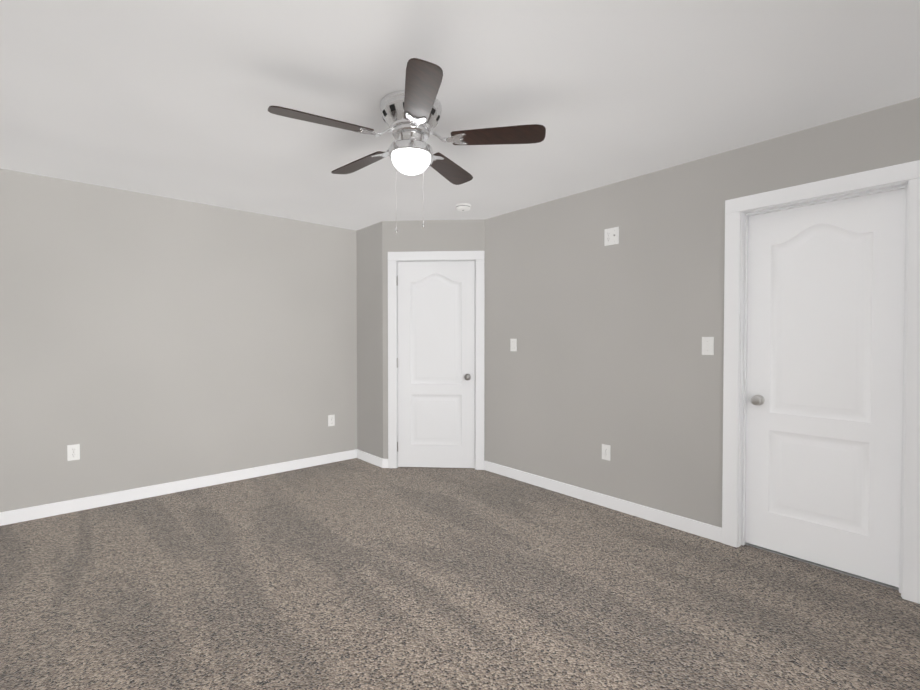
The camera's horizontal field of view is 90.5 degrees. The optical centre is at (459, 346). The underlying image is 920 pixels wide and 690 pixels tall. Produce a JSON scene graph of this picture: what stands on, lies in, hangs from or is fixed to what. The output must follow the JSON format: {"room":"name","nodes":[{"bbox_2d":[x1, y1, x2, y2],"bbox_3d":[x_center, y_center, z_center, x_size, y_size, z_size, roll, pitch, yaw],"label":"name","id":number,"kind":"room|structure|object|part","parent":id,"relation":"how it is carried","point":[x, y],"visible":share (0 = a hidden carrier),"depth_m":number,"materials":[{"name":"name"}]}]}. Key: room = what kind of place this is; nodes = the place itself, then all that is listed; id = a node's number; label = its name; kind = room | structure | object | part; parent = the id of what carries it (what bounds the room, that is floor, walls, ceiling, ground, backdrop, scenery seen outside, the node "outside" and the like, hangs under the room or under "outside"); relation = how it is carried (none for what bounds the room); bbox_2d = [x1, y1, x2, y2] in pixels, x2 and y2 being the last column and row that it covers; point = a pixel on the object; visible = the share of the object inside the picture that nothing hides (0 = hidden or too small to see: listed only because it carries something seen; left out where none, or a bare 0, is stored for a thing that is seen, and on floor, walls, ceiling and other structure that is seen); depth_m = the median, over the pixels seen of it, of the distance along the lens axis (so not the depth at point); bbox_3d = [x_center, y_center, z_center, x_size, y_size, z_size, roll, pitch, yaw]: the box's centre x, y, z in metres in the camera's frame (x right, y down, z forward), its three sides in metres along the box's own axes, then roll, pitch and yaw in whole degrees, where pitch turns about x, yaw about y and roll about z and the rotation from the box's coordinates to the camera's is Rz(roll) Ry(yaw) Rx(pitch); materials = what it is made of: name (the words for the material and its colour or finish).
{"room":"empty bedroom","nodes":[
{"label":"empty bedroom","id":0,"kind":"room"},
{"bbox_2d":[0,169,356,511],"bbox_3d":[-1.921,-0.014,4.266,3.718,2.440,0.115,-1,1,-41],"label":"wall","id":1,"kind":"structure","parent":0,"point":[147,340],"depth_m":3.72,"materials":[{"name":"paint"}]},
{"bbox_2d":[67,444,79,460],"bbox_3d":[-2.858,0.781,3.373,0.070,0.115,0.008,-1,1,-41],"label":"electrical outlet","id":2,"kind":"object","parent":1,"relation":"attached to","point":[73,452],"visible":1,"depth_m":3.37,"materials":[{"name":"white plastic"}]},
{"bbox_2d":[0,449,356,525],"bbox_3d":[-2.146,1.165,4.002,2.776,0.092,0.013,-1,1,-41],"label":"baseboard","id":3,"kind":"structure","parent":1,"relation":"attached to","point":[44,511],"depth_m":3.72,"materials":[{"name":"white wood"}]},
{"bbox_2d":[328,415,334,426],"bbox_3d":[-1.329,0.763,4.718,0.070,0.115,0.008,-1,1,-41],"label":"electrical outlet","id":4,"kind":"object","parent":1,"relation":"attached to","point":[331,420],"visible":1,"depth_m":4.71,"materials":[{"name":"white plastic"}]},
{"bbox_2d":[356,222,382,457],"bbox_3d":[-0.897,-0.022,4.750,0.115,2.440,0.530,-1,1,-41],"label":"wall","id":5,"kind":"structure","parent":0,"point":[369,345],"depth_m":4.70,"materials":[{"name":"paint"}]},
{"bbox_2d":[357,449,382,467],"bbox_3d":[-0.940,1.153,4.722,0.013,0.092,0.526,-1,1,-41],"label":"baseboard","id":6,"kind":"structure","parent":5,"relation":"attached to","point":[370,458],"depth_m":4.71,"materials":[{"name":"white wood"}]},
{"bbox_2d":[382,220,484,460],"bbox_3d":[-0.203,-0.018,4.535,1.118,2.440,0.115,0,1,4],"label":"wall","id":7,"kind":"structure","parent":0,"point":[444,235],"depth_m":4.47,"materials":[{"name":"paint"}]},
{"bbox_2d":[382,459,387,467],"bbox_3d":[-0.740,1.156,4.525,0.060,0.092,0.013,0,1,4],"label":"baseboard","id":8,"kind":"structure","parent":7,"relation":"attached to","point":[384,463],"depth_m":4.52,"materials":[{"name":"white wood"}]},
{"bbox_2d":[397,276,397,451],"bbox_3d":[-0.618,0.167,4.500,0.012,1.738,0.012,0,1,4],"label":"closet door hinge","id":9,"kind":"object","parent":7,"relation":"attached to","point":[397,363],"visible":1,"depth_m":4.50,"materials":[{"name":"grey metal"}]},
{"bbox_2d":[397,261,474,467],"bbox_3d":[-0.237,0.176,4.469,0.762,2.030,0.101,0,1,4],"label":"closet door","id":10,"kind":"structure","parent":7,"relation":"in","point":[436,363],"depth_m":4.49,"materials":[{"name":"white wood"}]},
{"bbox_3d":[0.072,0.296,4.434,0.066,0.066,0.066,0,1,4],"label":"knob","id":11,"kind":"part","parent":10,"relation":"part of","materials":[{"name":"grey metal"}]},
{"bbox_2d":[388,251,483,469],"bbox_3d":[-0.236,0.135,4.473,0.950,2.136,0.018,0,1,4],"label":"door frame","id":12,"kind":"structure","parent":7,"relation":"attached to","point":[395,257],"depth_m":4.46,"materials":[{"name":"white wood"}]},
{"bbox_2d":[0,458,919,689],"bbox_3d":[-0.202,1.299,2.334,3.718,0.120,5.320,-1,1,-41],"label":"floor","id":13,"kind":"structure","parent":0,"point":[354,574],"depth_m":2.24,"materials":[{"name":"carpet"}]},
{"bbox_2d":[745,542,898,589],"bbox_3d":[2.017,1.232,2.590,0.042,0.005,0.711,-1,1,-41],"label":"threshold","id":14,"kind":"object","parent":13,"relation":"on","point":[832,569],"visible":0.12,"depth_m":2.54,"materials":[{"name":"silver metal"}]},
{"bbox_2d":[0,0,919,230],"bbox_3d":[-0.202,-1.261,2.291,3.718,0.120,5.320,-1,1,-41],"label":"ceiling","id":15,"kind":"structure","parent":0,"point":[174,99],"depth_m":2.11,"materials":[{"name":"paint"}]},
{"bbox_2d":[268,58,545,232],"bbox_3d":[-0.280,-0.895,2.295,1.271,0.612,1.249,-1,1,-41],"label":"ceiling fan","id":16,"kind":"object","parent":15,"relation":"hanging from","point":[411,113],"visible":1,"depth_m":2.19,"materials":[{"name":"brown wood"}]},
{"bbox_3d":[-0.244,-0.908,2.279,0.194,0.086,0.194,-1,1,-41],"label":"lamp shade","id":17,"kind":"part","parent":16,"relation":"part of","materials":[{"name":"white glass"}]},
{"bbox_2d":[455,203,470,210],"bbox_3d":[0.028,-1.208,3.966,0.136,0.041,0.136,-1,1,-41],"label":"smoke detector","id":18,"kind":"object","parent":15,"relation":"attached to","point":[462,206],"visible":1,"depth_m":3.92,"materials":[{"name":"white plastic"}]},
{"bbox_2d":[485,97,919,527],"bbox_3d":[1.151,-0.001,3.502,0.115,2.440,5.320,-1,1,-41],"label":"wall","id":19,"kind":"structure","parent":0,"point":[609,345],"depth_m":3.29,"materials":[{"name":"paint"}]},
{"bbox_2d":[510,339,516,350],"bbox_3d":[0.486,-0.017,4.161,0.013,0.115,0.070,-1,1,-41],"label":"light switch","id":20,"kind":"object","parent":19,"relation":"attached to","point":[513,344],"visible":1,"depth_m":4.16,"materials":[{"name":"white plastic"}]},
{"bbox_2d":[484,461,721,542],"bbox_3d":[1.511,1.181,3.016,0.013,0.092,3.853,-1,1,-41],"label":"baseboard","id":21,"kind":"structure","parent":19,"relation":"attached to","point":[701,529],"depth_m":3.40,"materials":[{"name":"white wood"}]},
{"bbox_2d":[602,444,609,460],"bbox_3d":[1.111,0.803,3.469,0.008,0.115,0.070,-1,1,-41],"label":"electrical outlet","id":22,"kind":"object","parent":19,"relation":"attached to","point":[605,452],"visible":1,"depth_m":3.46,"materials":[{"name":"white plastic"}]},
{"bbox_2d":[604,227,618,245],"bbox_3d":[1.132,-0.827,3.412,0.014,0.126,0.116,-1,1,-41],"label":"outlet","id":23,"kind":"object","parent":19,"relation":"attached to","point":[611,236],"visible":1,"depth_m":3.41,"materials":[{"name":"white plastic"}]},
{"bbox_2d":[702,337,713,354],"bbox_3d":[1.581,-0.006,2.913,0.018,0.115,0.070,-1,1,-41],"label":"light switch","id":24,"kind":"object","parent":19,"relation":"attached to","point":[707,345],"visible":1,"depth_m":2.91,"materials":[{"name":"white plastic"}]},
{"bbox_2d":[722,160,919,603],"bbox_3d":[1.985,0.167,2.543,0.132,2.136,0.899,-1,1,-41],"label":"door frame","id":25,"kind":"structure","parent":19,"relation":"attached to","point":[898,173],"depth_m":2.47,"materials":[{"name":"white wood"}]},
{"bbox_2d":[745,189,904,587],"bbox_3d":[1.997,0.208,2.555,0.101,2.030,0.711,-1,1,-41],"label":"entry door","id":26,"kind":"structure","parent":19,"relation":"in","point":[824,370],"depth_m":2.53,"materials":[{"name":"white wood"}]},
{"bbox_3d":[1.795,0.325,2.760,0.066,0.066,0.066,-1,1,-41],"label":"knob","id":27,"kind":"part","parent":26,"relation":"part of","materials":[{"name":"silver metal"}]}
]}

